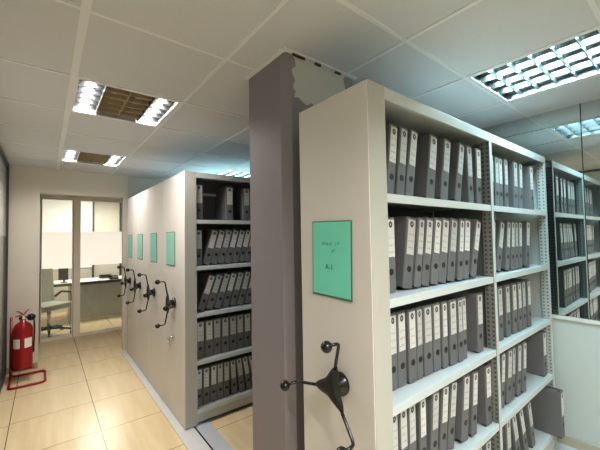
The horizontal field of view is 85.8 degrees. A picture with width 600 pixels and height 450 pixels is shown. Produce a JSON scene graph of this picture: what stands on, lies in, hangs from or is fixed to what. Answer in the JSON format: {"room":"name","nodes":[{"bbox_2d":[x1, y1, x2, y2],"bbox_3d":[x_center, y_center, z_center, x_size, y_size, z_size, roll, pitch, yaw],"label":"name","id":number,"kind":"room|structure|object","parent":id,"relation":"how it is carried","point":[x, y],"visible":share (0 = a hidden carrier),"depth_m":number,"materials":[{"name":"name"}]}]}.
{"room":"archive room","nodes":[
{"label":"archive room","id":0,"kind":"room"},
{"bbox_2d":[0,155,6,380],"bbox_3d":[-1.315,0.383,1.016,0.060,2.515,7.250,1,-3,-38],"label":"wall","id":1,"kind":"structure","parent":0,"point":[2,238],"depth_m":3.61,"materials":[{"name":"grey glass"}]},
{"bbox_2d":[0,146,8,393],"bbox_3d":[-1.282,0.383,1.041,0.022,2.515,7.250,1,-3,-38],"label":"trim","id":2,"kind":"structure","parent":1,"relation":"attached to","point":[2,154],"depth_m":3.85,"materials":[{"name":"grey"}]},
{"bbox_2d":[39,214,40,330],"bbox_3d":[-3.416,0.537,5.616,5.000,2.600,0.060,1,-3,-38],"label":"wall","id":3,"kind":"structure","parent":0,"point":[40,214],"depth_m":5.07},
{"bbox_2d":[40,194,79,342],"bbox_3d":[-3.860,0.650,5.203,0.503,2.360,0.088,1,-3,-38],"label":"door","id":4,"kind":"structure","parent":3,"relation":"in","point":[56,247],"depth_m":5.20,"materials":[{"name":"glass"}]},
{"bbox_2d":[73,196,121,336],"bbox_3d":[-3.299,0.658,5.676,1.120,2.360,0.060,1,-3,-38],"label":"door","id":5,"kind":"structure","parent":3,"relation":"in","point":[90,248],"depth_m":5.46,"materials":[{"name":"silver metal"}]},
{"bbox_2d":[41,202,121,314],"bbox_3d":[-4.907,0.629,7.506,4.800,2.600,0.100,1,-3,-38],"label":"wall","id":6,"kind":"structure","parent":0,"point":[106,214],"depth_m":7.63,"materials":[{"name":"paint"}]},
{"bbox_2d":[40,199,121,277],"bbox_3d":[-5.219,0.673,7.174,3.500,2.500,0.028,1,-3,-38],"label":"window","id":7,"kind":"structure","parent":6,"relation":"in","point":[56,214],"depth_m":7.21,"materials":[{"name":"white"}]},
{"bbox_2d":[6,165,165,367],"bbox_3d":[-2.233,0.528,4.988,3.620,2.535,0.130,1,-3,-38],"label":"wall","id":8,"kind":"structure","parent":0,"point":[26,183],"depth_m":4.05,"materials":[{"name":"paint"}]},
{"bbox_2d":[0,312,252,449],"bbox_3d":[-1.149,1.754,3.597,3.620,0.050,11.400,1,-3,-38],"label":"floor","id":9,"kind":"structure","parent":0,"point":[91,397],"depth_m":3.09,"materials":[{"name":"beige tile"}]},
{"bbox_2d":[7,317,46,389],"bbox_3d":[-3.100,1.414,3.681,0.340,0.700,0.424,1,-3,-38],"label":"stand","id":10,"kind":"object","parent":9,"relation":"on","point":[11,375],"visible":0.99,"depth_m":3.67,"materials":[{"name":"red"}]},
{"bbox_2d":[12,309,35,370],"bbox_3d":[-3.149,1.295,3.688,0.205,0.660,0.196,1,-3,-38],"label":"fire extinguisher","id":11,"kind":"object","parent":10,"relation":"on","point":[23,335],"visible":1,"depth_m":3.63,"materials":[{"name":"red metal"}]},
{"bbox_2d":[39,268,71,337],"bbox_3d":[-4.233,1.214,5.420,0.669,1.259,0.696,-2,-2,17],"label":"office chair","id":12,"kind":"object","parent":9,"relation":"on","point":[48,304],"visible":0.52,"depth_m":5.52,"materials":[{"name":"grey leather"}]},
{"bbox_2d":[53,275,121,322],"bbox_3d":[-4.046,1.505,6.797,1.830,0.770,0.732,1,-3,-38],"label":"office desk","id":13,"kind":"object","parent":9,"relation":"on","point":[97,298],"visible":0.4,"depth_m":6.43,"materials":[{"name":"white"}]},
{"bbox_2d":[121,350,233,449],"bbox_3d":[-0.440,1.659,2.122,0.265,0.012,6.400,1,-3,-38],"label":"rail","id":14,"kind":"object","parent":9,"relation":"on","point":[203,436],"visible":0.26,"depth_m":2.64,"materials":[{"name":"metal"}]},
{"bbox_2d":[117,195,136,363],"bbox_3d":[-1.496,0.699,4.894,2.205,2.138,0.592,1,-3,-38],"label":"shelving unit","id":15,"kind":"object","parent":14,"relation":"on","point":[132,202],"visible":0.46,"depth_m":4.30,"materials":[{"name":"beige metal"}]},
{"bbox_2d":[126,189,148,379],"bbox_3d":[-1.127,0.676,4.428,2.205,2.138,0.592,1,-3,-38],"label":"shelving unit","id":16,"kind":"object","parent":14,"relation":"on","point":[143,197],"visible":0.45,"depth_m":3.82,"materials":[{"name":"beige metal"}]},
{"bbox_2d":[137,181,163,399],"bbox_3d":[-0.759,0.654,3.962,2.205,2.138,0.592,1,-3,-38],"label":"shelving unit","id":17,"kind":"object","parent":14,"relation":"on","point":[154,293],"visible":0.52,"depth_m":3.35,"materials":[{"name":"beige metal"}]},
{"bbox_2d":[155,171,252,429],"bbox_3d":[-0.391,0.631,3.495,2.205,2.138,0.592,1,-3,-38],"label":"shelving unit","id":18,"kind":"object","parent":14,"relation":"on","point":[181,224],"visible":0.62,"depth_m":2.83,"materials":[{"name":"beige metal"}]},
{"bbox_2d":[197,318,204,358],"bbox_3d":[-0.950,1.002,2.911,0.073,0.315,0.286,1,-3,-38],"label":"binder","id":19,"kind":"object","parent":18,"relation":"on","point":[200,323],"visible":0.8,"depth_m":2.80,"materials":[{"name":"cardboard"}]},
{"bbox_2d":[199,364,209,404],"bbox_3d":[-0.901,1.402,2.921,0.059,0.315,0.286,1,-3,-39],"label":"binder","id":20,"kind":"object","parent":18,"relation":"on","point":[205,368],"visible":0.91,"depth_m":2.81,"materials":[{"name":"cardboard"}]},
{"bbox_2d":[197,272,214,310],"bbox_3d":[-0.910,0.602,2.961,0.168,0.318,0.286,1,-3,-38],"label":"binder","id":21,"kind":"object","parent":18,"relation":"on","point":[204,281],"visible":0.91,"depth_m":2.87,"materials":[{"name":"cardboard"}]},
{"bbox_2d":[200,317,212,356],"bbox_3d":[-0.886,1.003,2.953,0.073,0.315,0.286,1,-3,-39],"label":"binder","id":22,"kind":"object","parent":18,"relation":"on","point":[208,322],"visible":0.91,"depth_m":2.84,"materials":[{"name":"cardboard"}]},
{"bbox_2d":[202,229,217,264],"bbox_3d":[-0.885,0.201,3.000,0.149,0.321,0.286,1,-3,-38],"label":"binder","id":23,"kind":"object","parent":18,"relation":"on","point":[209,236],"visible":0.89,"depth_m":2.90,"materials":[{"name":"cardboard"}]},
{"bbox_2d":[206,362,216,401],"bbox_3d":[-0.850,1.403,2.965,0.059,0.315,0.286,2,-3,-38],"label":"binder","id":24,"kind":"object","parent":18,"relation":"on","point":[212,365],"visible":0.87,"depth_m":2.85,"materials":[{"name":"cardboard"}]},
{"bbox_2d":[206,315,220,354],"bbox_3d":[-0.830,1.004,3.006,0.073,0.315,0.286,1,-3,-38],"label":"binder","id":25,"kind":"object","parent":18,"relation":"on","point":[216,320],"visible":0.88,"depth_m":2.90,"materials":[{"name":"cardboard"}]},
{"bbox_2d":[205,272,222,309],"bbox_3d":[-0.852,0.602,3.005,0.165,0.319,0.286,1,-3,-38],"label":"binder","id":26,"kind":"object","parent":18,"relation":"on","point":[216,284],"visible":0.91,"depth_m":2.89,"materials":[{"name":"cardboard"}]},
{"bbox_2d":[210,229,224,263],"bbox_3d":[-0.828,0.202,3.039,0.149,0.321,0.286,1,-3,-38],"label":"binder","id":27,"kind":"object","parent":18,"relation":"on","point":[220,236],"visible":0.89,"depth_m":2.93,"materials":[{"name":"cardboard"}]},
{"bbox_2d":[213,271,229,308],"bbox_3d":[-0.791,0.602,3.047,0.161,0.319,0.286,1,-3,-38],"label":"binder","id":28,"kind":"object","parent":18,"relation":"on","point":[224,282],"visible":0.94,"depth_m":2.94,"materials":[{"name":"cardboard"}]},
{"bbox_2d":[215,314,228,352],"bbox_3d":[-0.766,1.004,3.050,0.073,0.315,0.286,1,-3,-38],"label":"binder","id":29,"kind":"object","parent":18,"relation":"on","point":[224,319],"visible":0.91,"depth_m":2.94,"materials":[{"name":"cardboard"}]},
{"bbox_2d":[215,187,232,219],"bbox_3d":[-0.743,-0.194,3.124,0.073,0.315,0.286,1,-3,-38],"label":"binder","id":30,"kind":"object","parent":18,"relation":"on","point":[224,196],"visible":0.81,"depth_m":3.03,"materials":[{"name":"cardboard"}]},
{"bbox_2d":[220,358,229,397],"bbox_3d":[-0.752,1.404,3.042,0.059,0.315,0.286,1,-3,-39],"label":"binder","id":31,"kind":"object","parent":18,"relation":"on","point":[226,371],"visible":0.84,"depth_m":2.93,"materials":[{"name":"cardboard"}]},
{"bbox_2d":[220,270,236,306],"bbox_3d":[-0.737,0.603,3.098,0.157,0.320,0.286,1,-3,-38],"label":"binder","id":32,"kind":"object","parent":18,"relation":"on","point":[229,289],"visible":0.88,"depth_m":2.99,"materials":[{"name":"cardboard"}]},
{"bbox_2d":[223,313,236,350],"bbox_3d":[-0.704,1.005,3.096,0.073,0.315,0.286,1,-3,-38],"label":"binder","id":33,"kind":"object","parent":18,"relation":"on","point":[232,318],"visible":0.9,"depth_m":2.98,"materials":[{"name":"cardboard"}]},
{"bbox_2d":[226,357,236,394],"bbox_3d":[-0.698,1.403,3.086,0.075,0.318,0.286,1,-3,-38],"label":"binder","id":34,"kind":"object","parent":18,"relation":"on","point":[232,363],"visible":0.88,"depth_m":2.97,"materials":[{"name":"cardboard"}]},
{"bbox_2d":[227,270,243,305],"bbox_3d":[-0.678,0.603,3.143,0.153,0.320,0.286,1,-3,-38],"label":"binder","id":35,"kind":"object","parent":18,"relation":"on","point":[233,300],"visible":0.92,"depth_m":3.03,"materials":[{"name":"cardboard"}]},
{"bbox_2d":[229,311,243,348],"bbox_3d":[-0.649,1.006,3.148,0.073,0.315,0.286,1,-3,-38],"label":"binder","id":36,"kind":"object","parent":18,"relation":"on","point":[239,316],"visible":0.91,"depth_m":3.04,"materials":[{"name":"cardboard"}]},
{"bbox_2d":[233,355,244,391],"bbox_3d":[-0.641,1.403,3.131,0.096,0.320,0.286,1,-3,-38],"label":"binder","id":37,"kind":"object","parent":18,"relation":"on","point":[239,369],"visible":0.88,"depth_m":3.02,"materials":[{"name":"cardboard"}]},
{"bbox_2d":[233,188,249,220],"bbox_3d":[-0.603,-0.193,3.238,0.073,0.315,0.286,1,-3,-38],"label":"binder","id":38,"kind":"object","parent":18,"relation":"on","point":[241,197],"visible":0.93,"depth_m":3.14,"materials":[{"name":"cardboard"}]},
{"bbox_2d":[233,269,250,304],"bbox_3d":[-0.617,0.604,3.185,0.149,0.321,0.286,1,-3,-38],"label":"binder","id":39,"kind":"object","parent":18,"relation":"on","point":[246,276],"visible":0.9,"depth_m":3.07,"materials":[{"name":"cardboard"}]},
{"bbox_2d":[237,310,250,346],"bbox_3d":[-0.587,1.006,3.192,0.073,0.315,0.286,1,-3,-39],"label":"binder","id":40,"kind":"object","parent":18,"relation":"on","point":[246,315],"visible":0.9,"depth_m":3.08,"materials":[{"name":"cardboard"}]},
{"bbox_2d":[280,79,556,449],"bbox_3d":[0.883,0.553,1.880,2.205,2.138,0.401,1,-3,-38],"label":"shelving unit","id":41,"kind":"object","parent":14,"relation":"on","point":[350,402],"visible":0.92,"depth_m":1.34,"materials":[{"name":"beige metal"}]},
{"bbox_2d":[385,123,397,193],"bbox_3d":[0.308,-0.272,1.493,0.097,0.320,0.286,1,-3,-38],"label":"binder","id":42,"kind":"object","parent":41,"relation":"on","point":[391,130],"visible":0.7,"depth_m":1.38,"materials":[{"name":"cardboard"}]},
{"bbox_2d":[388,217,395,292],"bbox_3d":[0.296,0.130,1.469,0.067,0.315,0.286,1,-3,-38],"label":"binder","id":43,"kind":"object","parent":41,"relation":"on","point":[391,232],"visible":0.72,"depth_m":1.36,"materials":[{"name":"cardboard"}]},
{"bbox_2d":[390,311,397,390],"bbox_3d":[0.299,0.530,1.447,0.057,0.315,0.286,1,-3,-38],"label":"binder","id":44,"kind":"object","parent":41,"relation":"on","point":[392,314],"visible":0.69,"depth_m":1.34,"materials":[{"name":"cardboard"}]},
{"bbox_2d":[390,308,406,387],"bbox_3d":[0.347,0.530,1.484,0.063,0.315,0.286,1,-3,-38],"label":"binder","id":45,"kind":"object","parent":41,"relation":"on","point":[400,313],"visible":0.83,"depth_m":1.37,"materials":[{"name":"cardboard"}]},
{"bbox_2d":[394,126,407,194],"bbox_3d":[0.362,-0.272,1.527,0.102,0.320,0.286,1,-3,-38],"label":"binder","id":46,"kind":"object","parent":41,"relation":"on","point":[402,132],"visible":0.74,"depth_m":1.41,"materials":[{"name":"cardboard"}]},
{"bbox_2d":[397,409,407,449],"bbox_3d":[0.350,0.930,1.466,0.059,0.315,0.286,1,-3,-38],"label":"binder","id":47,"kind":"object","parent":41,"relation":"on","point":[402,417],"visible":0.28,"depth_m":1.35,"materials":[{"name":"cardboard"}]},
{"bbox_2d":[394,216,415,288],"bbox_3d":[0.400,0.127,1.542,0.121,0.322,0.286,1,-3,-38],"label":"binder","id":48,"kind":"object","parent":41,"relation":"on","point":[404,226],"visible":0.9,"depth_m":1.43,"materials":[{"name":"cardboard"}]},
{"bbox_2d":[394,306,416,383],"bbox_3d":[0.404,0.530,1.518,0.061,0.315,0.286,1,-3,-38],"label":"binder","id":49,"kind":"object","parent":41,"relation":"on","point":[410,327],"visible":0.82,"depth_m":1.40,"materials":[{"name":"cardboard"}]},
{"bbox_2d":[404,129,417,195],"bbox_3d":[0.417,-0.272,1.566,0.114,0.321,0.286,1,-3,-38],"label":"binder","id":50,"kind":"object","parent":41,"relation":"on","point":[412,134],"visible":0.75,"depth_m":1.45,"materials":[{"name":"cardboard"}]},
{"bbox_2d":[407,405,416,449],"bbox_3d":[0.399,0.930,1.502,0.059,0.315,0.286,1,-3,-39],"label":"binder","id":51,"kind":"object","parent":41,"relation":"on","point":[411,415],"visible":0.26,"depth_m":1.39,"materials":[{"name":"cardboard"}]},
{"bbox_2d":[402,304,422,379],"bbox_3d":[0.448,0.531,1.552,0.048,0.315,0.286,1,-3,-39],"label":"binder","id":52,"kind":"object","parent":41,"relation":"on","point":[418,311],"visible":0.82,"depth_m":1.44,"materials":[{"name":"cardboard"}]},
{"bbox_2d":[412,217,424,287],"bbox_3d":[0.457,0.129,1.575,0.101,0.319,0.286,1,-3,-38],"label":"binder","id":53,"kind":"object","parent":41,"relation":"on","point":[419,230],"visible":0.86,"depth_m":1.46,"materials":[{"name":"cardboard"}]},
{"bbox_2d":[415,398,426,449],"bbox_3d":[0.459,0.930,1.541,0.056,0.315,0.286,2,-3,-38],"label":"binder","id":54,"kind":"object","parent":41,"relation":"on","point":[420,407],"visible":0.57,"depth_m":1.43,"materials":[{"name":"cardboard"}]},
{"bbox_2d":[410,302,432,376],"bbox_3d":[0.501,0.531,1.591,0.073,0.315,0.286,1,-3,-38],"label":"binder","id":55,"kind":"object","parent":41,"relation":"on","point":[426,308],"visible":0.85,"depth_m":1.47,"materials":[{"name":"cardboard"}]},
{"bbox_2d":[413,134,436,198],"bbox_3d":[0.545,-0.271,1.655,0.121,0.322,0.286,1,-3,-38],"label":"binder","id":56,"kind":"object","parent":41,"relation":"on","point":[426,151],"visible":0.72,"depth_m":1.54,"materials":[{"name":"cardboard"}]},
{"bbox_2d":[420,217,432,285],"bbox_3d":[0.507,0.129,1.612,0.118,0.321,0.286,1,-3,-39],"label":"binder","id":57,"kind":"object","parent":41,"relation":"on","point":[428,224],"visible":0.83,"depth_m":1.50,"materials":[{"name":"cardboard"}]},
{"bbox_2d":[418,300,440,371],"bbox_3d":[0.560,0.532,1.635,0.065,0.315,0.286,1,-3,-38],"label":"binder","id":58,"kind":"object","parent":41,"relation":"on","point":[435,314],"visible":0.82,"depth_m":1.52,"materials":[{"name":"cardboard"}]},
{"bbox_2d":[426,390,438,449],"bbox_3d":[0.531,0.929,1.588,0.097,0.320,0.286,1,-3,-38],"label":"binder","id":59,"kind":"object","parent":41,"relation":"on","point":[432,401],"visible":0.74,"depth_m":1.47,"materials":[{"name":"cardboard"}]},
{"bbox_2d":[429,217,440,284],"bbox_3d":[0.563,0.129,1.650,0.118,0.321,0.286,1,-3,-38],"label":"binder","id":60,"kind":"object","parent":41,"relation":"on","point":[436,232],"visible":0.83,"depth_m":1.53,"materials":[{"name":"cardboard"}]},
{"bbox_2d":[426,298,448,368],"bbox_3d":[0.612,0.532,1.665,0.053,0.315,0.286,1,-3,-38],"label":"binder","id":61,"kind":"object","parent":41,"relation":"on","point":[442,303],"visible":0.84,"depth_m":1.55,"materials":[{"name":"cardboard"}]},
{"bbox_2d":[434,138,450,199],"bbox_3d":[0.643,-0.271,1.727,0.126,0.323,0.286,1,-3,-39],"label":"binder","id":62,"kind":"object","parent":41,"relation":"on","point":[443,145],"visible":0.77,"depth_m":1.61,"materials":[{"name":"cardboard"}]},
{"bbox_2d":[438,384,448,449],"bbox_3d":[0.597,0.929,1.640,0.108,0.321,0.286,1,-3,-39],"label":"binder","id":63,"kind":"object","parent":41,"relation":"on","point":[443,393],"visible":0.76,"depth_m":1.52,"materials":[{"name":"cardboard"}]},
{"bbox_2d":[438,217,448,282],"bbox_3d":[0.620,0.129,1.694,0.126,0.323,0.286,1,-3,-38],"label":"binder","id":64,"kind":"object","parent":41,"relation":"on","point":[444,222],"visible":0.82,"depth_m":1.58,"materials":[{"name":"cardboard"}]},
{"bbox_2d":[432,296,457,365],"bbox_3d":[0.670,0.532,1.704,0.073,0.315,0.286,1,-3,-38],"label":"binder","id":65,"kind":"object","parent":41,"relation":"on","point":[451,302],"visible":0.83,"depth_m":1.58,"materials":[{"name":"cardboard"}]},
{"bbox_2d":[440,295,462,361],"bbox_3d":[0.721,0.533,1.738,0.048,0.315,0.286,1,-3,-38],"label":"binder","id":66,"kind":"object","parent":41,"relation":"on","point":[458,299],"visible":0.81,"depth_m":1.62,"materials":[{"name":"cardboard"}]},
{"bbox_2d":[446,218,457,281],"bbox_3d":[0.683,0.129,1.737,0.126,0.323,0.286,1,-3,-38],"label":"binder","id":67,"kind":"object","parent":41,"relation":"on","point":[452,236],"visible":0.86,"depth_m":1.62,"materials":[{"name":"cardboard"}]},
{"bbox_2d":[447,380,456,449],"bbox_3d":[0.657,0.929,1.684,0.118,0.321,0.286,1,-3,-38],"label":"binder","id":68,"kind":"object","parent":41,"relation":"on","point":[452,393],"visible":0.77,"depth_m":1.57,"materials":[{"name":"cardboard"}]},
{"bbox_2d":[448,142,463,201],"bbox_3d":[0.748,-0.269,1.797,0.129,0.322,0.286,1,-3,-38],"label":"binder","id":69,"kind":"object","parent":41,"relation":"on","point":[457,149],"visible":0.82,"depth_m":1.68,"materials":[{"name":"cardboard"}]},
{"bbox_2d":[446,294,466,359],"bbox_3d":[0.759,0.533,1.771,0.048,0.315,0.286,1,-3,-38],"label":"binder","id":70,"kind":"object","parent":41,"relation":"on","point":[463,298],"visible":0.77,"depth_m":1.66,"materials":[{"name":"cardboard"}]},
{"bbox_2d":[455,219,463,279],"bbox_3d":[0.743,0.131,1.774,0.096,0.319,0.286,1,-3,-38],"label":"binder","id":71,"kind":"object","parent":41,"relation":"on","point":[460,225],"visible":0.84,"depth_m":1.66,"materials":[{"name":"cardboard"}]},
{"bbox_2d":[454,373,469,441],"bbox_3d":[0.753,0.929,1.747,0.116,0.322,0.286,1,-3,-38],"label":"binder","id":72,"kind":"object","parent":41,"relation":"on","point":[463,383],"visible":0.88,"depth_m":1.63,"materials":[{"name":"cardboard"}]},
{"bbox_2d":[459,218,470,278],"bbox_3d":[0.793,0.131,1.815,0.116,0.322,0.286,1,-3,-38],"label":"binder","id":73,"kind":"object","parent":41,"relation":"on","point":[466,251],"visible":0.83,"depth_m":1.70,"materials":[{"name":"cardboard"}]},
{"bbox_2d":[451,290,483,352],"bbox_3d":[0.893,0.534,1.866,0.073,0.315,0.286,2,-3,-38],"label":"binder","id":74,"kind":"object","parent":41,"relation":"on","point":[474,309],"visible":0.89,"depth_m":1.75,"materials":[{"name":"cardboard"}]},
{"bbox_2d":[461,145,473,202],"bbox_3d":[0.834,-0.266,1.859,0.076,0.317,0.286,1,-3,-39],"label":"binder","id":75,"kind":"object","parent":41,"relation":"on","point":[467,195],"visible":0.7,"depth_m":1.74,"materials":[{"name":"cardboard"}]},
{"bbox_2d":[468,369,477,435],"bbox_3d":[0.823,0.931,1.792,0.102,0.320,0.286,1,-3,-38],"label":"binder","id":76,"kind":"object","parent":41,"relation":"on","point":[473,388],"visible":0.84,"depth_m":1.67,"materials":[{"name":"cardboard"}]},
{"bbox_2d":[469,219,480,277],"bbox_3d":[0.871,0.132,1.867,0.149,0.321,0.286,1,-3,-38],"label":"binder","id":77,"kind":"object","parent":41,"relation":"on","point":[475,224],"visible":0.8,"depth_m":1.75,"materials":[{"name":"cardboard"}]},
{"bbox_2d":[471,148,481,203],"bbox_3d":[0.911,-0.265,1.913,0.065,0.315,0.286,2,-3,-38],"label":"binder","id":78,"kind":"object","parent":41,"relation":"on","point":[476,156],"visible":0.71,"depth_m":1.79,"materials":[{"name":"cardboard"}]},
{"bbox_2d":[475,362,491,425],"bbox_3d":[0.946,0.934,1.877,0.073,0.315,0.286,2,-3,-38],"label":"binder","id":79,"kind":"object","parent":41,"relation":"on","point":[484,402],"visible":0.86,"depth_m":1.76,"materials":[{"name":"cardboard"}]},
{"bbox_2d":[493,155,498,205],"bbox_3d":[1.124,-0.263,2.098,0.072,0.317,0.286,1,-3,-39],"label":"binder","id":80,"kind":"object","parent":41,"relation":"on","point":[495,158],"visible":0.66,"depth_m":1.98,"materials":[{"name":"cardboard"}]},
{"bbox_2d":[494,220,504,271],"bbox_3d":[1.152,0.135,2.107,0.162,0.322,0.286,1,-3,-38],"label":"binder","id":81,"kind":"object","parent":41,"relation":"on","point":[499,231],"visible":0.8,"depth_m":1.99,"materials":[{"name":"cardboard"}]},
{"bbox_2d":[497,286,503,340],"bbox_3d":[1.120,0.537,2.053,0.073,0.315,0.286,1,-3,-38],"label":"binder","id":82,"kind":"object","parent":41,"relation":"on","point":[499,288],"visible":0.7,"depth_m":1.94,"materials":[{"name":"cardboard"}]},
{"bbox_2d":[499,352,504,408],"bbox_3d":[1.129,0.935,2.043,0.102,0.320,0.286,1,-3,-38],"label":"binder","id":83,"kind":"object","parent":41,"relation":"on","point":[502,355],"visible":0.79,"depth_m":1.93,"materials":[{"name":"cardboard"}]},
{"bbox_2d":[497,283,510,336],"bbox_3d":[1.208,0.538,2.120,0.073,0.315,0.286,1,-3,-38],"label":"binder","id":84,"kind":"object","parent":41,"relation":"on","point":[505,287],"visible":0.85,"depth_m":2.00,"materials":[{"name":"cardboard"}]},
{"bbox_2d":[502,158,508,206],"bbox_3d":[1.232,-0.261,2.175,0.061,0.315,0.286,1,-3,-38],"label":"binder","id":85,"kind":"object","parent":41,"relation":"on","point":[504,161],"visible":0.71,"depth_m":2.06,"materials":[{"name":"cardboard"}]},
{"bbox_2d":[501,220,510,270],"bbox_3d":[1.236,0.136,2.164,0.118,0.321,0.286,1,-3,-38],"label":"binder","id":86,"kind":"object","parent":41,"relation":"on","point":[505,261],"visible":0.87,"depth_m":2.04,"materials":[{"name":"cardboard"}]},
{"bbox_2d":[497,281,517,333],"bbox_3d":[1.292,0.539,2.183,0.073,0.315,0.286,1,-3,-38],"label":"binder","id":87,"kind":"object","parent":41,"relation":"on","point":[512,286],"visible":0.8,"depth_m":2.06,"materials":[{"name":"cardboard"}]},
{"bbox_2d":[504,348,511,403],"bbox_3d":[1.205,0.934,2.101,0.121,0.322,0.286,1,-3,-38],"label":"binder","id":88,"kind":"object","parent":41,"relation":"on","point":[508,353],"visible":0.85,"depth_m":1.98,"materials":[{"name":"cardboard"}]},
{"bbox_2d":[500,280,522,331],"bbox_3d":[1.354,0.539,2.225,0.065,0.315,0.286,1,-3,-38],"label":"binder","id":89,"kind":"object","parent":41,"relation":"on","point":[518,284],"visible":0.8,"depth_m":2.10,"materials":[{"name":"cardboard"}]},
{"bbox_2d":[507,161,517,207],"bbox_3d":[1.351,-0.261,2.264,0.084,0.317,0.286,1,-3,-38],"label":"binder","id":90,"kind":"object","parent":41,"relation":"on","point":[512,165],"visible":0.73,"depth_m":2.15,"materials":[{"name":"cardboard"}]},
{"bbox_2d":[510,415,520,449],"bbox_3d":[1.266,1.334,2.127,0.147,0.323,0.286,1,-3,-38],"label":"binder","id":91,"kind":"object","parent":41,"relation":"on","point":[515,443],"visible":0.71,"depth_m":2.00,"materials":[{"name":"cardboard"}]},
{"bbox_2d":[514,343,520,395],"bbox_3d":[1.326,0.936,2.192,0.108,0.321,0.286,1,-3,-38],"label":"binder","id":92,"kind":"object","parent":41,"relation":"on","point":[518,345],"visible":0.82,"depth_m":2.07,"materials":[{"name":"cardboard"}]},
{"bbox_2d":[509,278,531,326],"bbox_3d":[1.481,0.541,2.320,0.065,0.315,0.286,1,-3,-39],"label":"binder","id":93,"kind":"object","parent":41,"relation":"on","point":[527,282],"visible":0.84,"depth_m":2.20,"materials":[{"name":"cardboard"}]},
{"bbox_2d":[516,409,528,449],"bbox_3d":[1.359,1.336,2.195,0.149,0.321,0.286,1,-3,-38],"label":"binder","id":94,"kind":"object","parent":41,"relation":"on","point":[519,416],"visible":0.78,"depth_m":2.08,"materials":[{"name":"cardboard"}]},
{"bbox_2d":[519,341,525,391],"bbox_3d":[1.391,0.937,2.236,0.102,0.320,0.286,1,-3,-38],"label":"binder","id":95,"kind":"object","parent":41,"relation":"on","point":[523,343],"visible":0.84,"depth_m":2.12,"materials":[{"name":"cardboard"}]},
{"bbox_2d":[520,221,529,266],"bbox_3d":[1.496,0.138,2.354,0.116,0.322,0.286,1,-3,-38],"label":"binder","id":96,"kind":"object","parent":41,"relation":"on","point":[525,224],"visible":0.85,"depth_m":2.23,"materials":[{"name":"cardboard"}]},
{"bbox_2d":[522,166,533,209],"bbox_3d":[1.573,-0.258,2.426,0.073,0.315,0.286,1,-3,-38],"label":"binder","id":97,"kind":"object","parent":41,"relation":"on","point":[527,172],"visible":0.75,"depth_m":2.31,"materials":[{"name":"cardboard"}]},
{"bbox_2d":[522,401,535,447],"bbox_3d":[1.461,1.337,2.270,0.134,0.322,0.286,1,-3,-39],"label":"binder","id":98,"kind":"object","parent":41,"relation":"on","point":[527,412],"visible":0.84,"depth_m":2.15,"materials":[{"name":"cardboard"}]},
{"bbox_2d":[523,330,546,376],"bbox_3d":[1.697,0.943,2.463,0.073,0.315,0.286,1,-3,-38],"label":"binder","id":99,"kind":"object","parent":41,"relation":"on","point":[536,359],"visible":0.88,"depth_m":2.36,"materials":[{"name":"cardboard"}]},
{"bbox_2d":[530,385,564,438],"bbox_3d":[1.764,1.339,2.387,0.073,0.315,0.286,1,-3,-38],"label":"binder","id":100,"kind":"object","parent":41,"relation":"on","point":[547,407],"visible":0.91,"depth_m":2.31,"materials":[{"name":"cardboard"}]},
{"bbox_2d":[0,0,599,179],"bbox_3d":[0.009,-0.868,2.165,3.520,0.020,7.420,1,-3,-38],"label":"ceiling","id":101,"kind":"structure","parent":0,"point":[39,33],"depth_m":1.67,"materials":[{"name":"tile"}]},
{"bbox_2d":[61,149,126,166],"bbox_3d":[-2.380,-0.806,3.719,0.591,0.093,0.600,1,-3,-38],"label":"ceiling light","id":102,"kind":"object","parent":101,"relation":"attached to","point":[67,155],"visible":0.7,"depth_m":3.75,"materials":[{"name":"white"}]},
{"bbox_2d":[71,78,179,126],"bbox_3d":[-1.236,-0.876,2.270,0.591,0.093,0.595,1,-3,-38],"label":"ceiling light","id":103,"kind":"object","parent":101,"relation":"attached to","point":[92,98],"visible":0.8,"depth_m":2.28,"materials":[{"name":"white"}]},
{"bbox_2d":[0,0,599,178],"bbox_3d":[0.031,-0.856,2.137,3.420,0.007,7.250,1,-3,-38],"label":"ceiling grid","id":104,"kind":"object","parent":101,"relation":"attached to","point":[85,8],"depth_m":1.75,"materials":[{"name":"white"}]},
{"bbox_2d":[244,46,356,80],"bbox_3d":[0.006,-0.860,1.898,0.535,0.011,0.395,1,-3,-38],"label":"trim","id":105,"kind":"structure","parent":101,"relation":"attached to","point":[282,49],"depth_m":1.73,"materials":[{"name":"white"}]},
{"bbox_2d":[469,28,599,101],"bbox_3d":[1.417,-0.934,1.885,0.588,0.093,0.588,1,-3,-38],"label":"ceiling light","id":106,"kind":"object","parent":101,"relation":"attached to","point":[577,58],"visible":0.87,"depth_m":1.91,"materials":[{"name":"grey"}]},
{"bbox_2d":[249,52,351,449],"bbox_3d":[0.027,0.390,1.857,0.494,2.515,0.356,1,-3,-38],"label":"wall column","id":107,"kind":"structure","parent":0,"point":[289,85],"depth_m":1.66,"materials":[{"name":"grey paint"}]},
{"bbox_2d":[552,318,599,447],"bbox_3d":[1.430,1.205,3.160,0.080,0.930,7.280,1,-3,-38],"label":"wall","id":108,"kind":"structure","parent":0,"point":[576,345],"depth_m":2.34,"materials":[{"name":"paint"}]},
{"bbox_2d":[482,104,589,318],"bbox_3d":[0.591,-0.016,4.185,0.010,1.558,4.727,1,-3,-38],"label":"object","id":109,"kind":"structure","parent":108,"relation":"in","point":[555,135],"depth_m":2.42,"materials":[{"name":"clear glass"}]},
{"bbox_2d":[557,435,599,449],"bbox_3d":[1.400,1.632,3.116,0.014,0.075,7.280,1,-3,-38],"label":"baseboard","id":110,"kind":"structure","parent":108,"relation":"attached to","point":[572,442],"depth_m":2.34,"materials":[{"name":"beige"}]},
{"bbox_2d":[580,98,599,320],"bbox_3d":[2.845,-0.155,1.330,0.012,1.558,2.553,1,-3,-38],"label":"window","id":111,"kind":"structure","parent":108,"relation":"in","point":[590,110],"depth_m":2.29,"materials":[{"name":"clear glass"}]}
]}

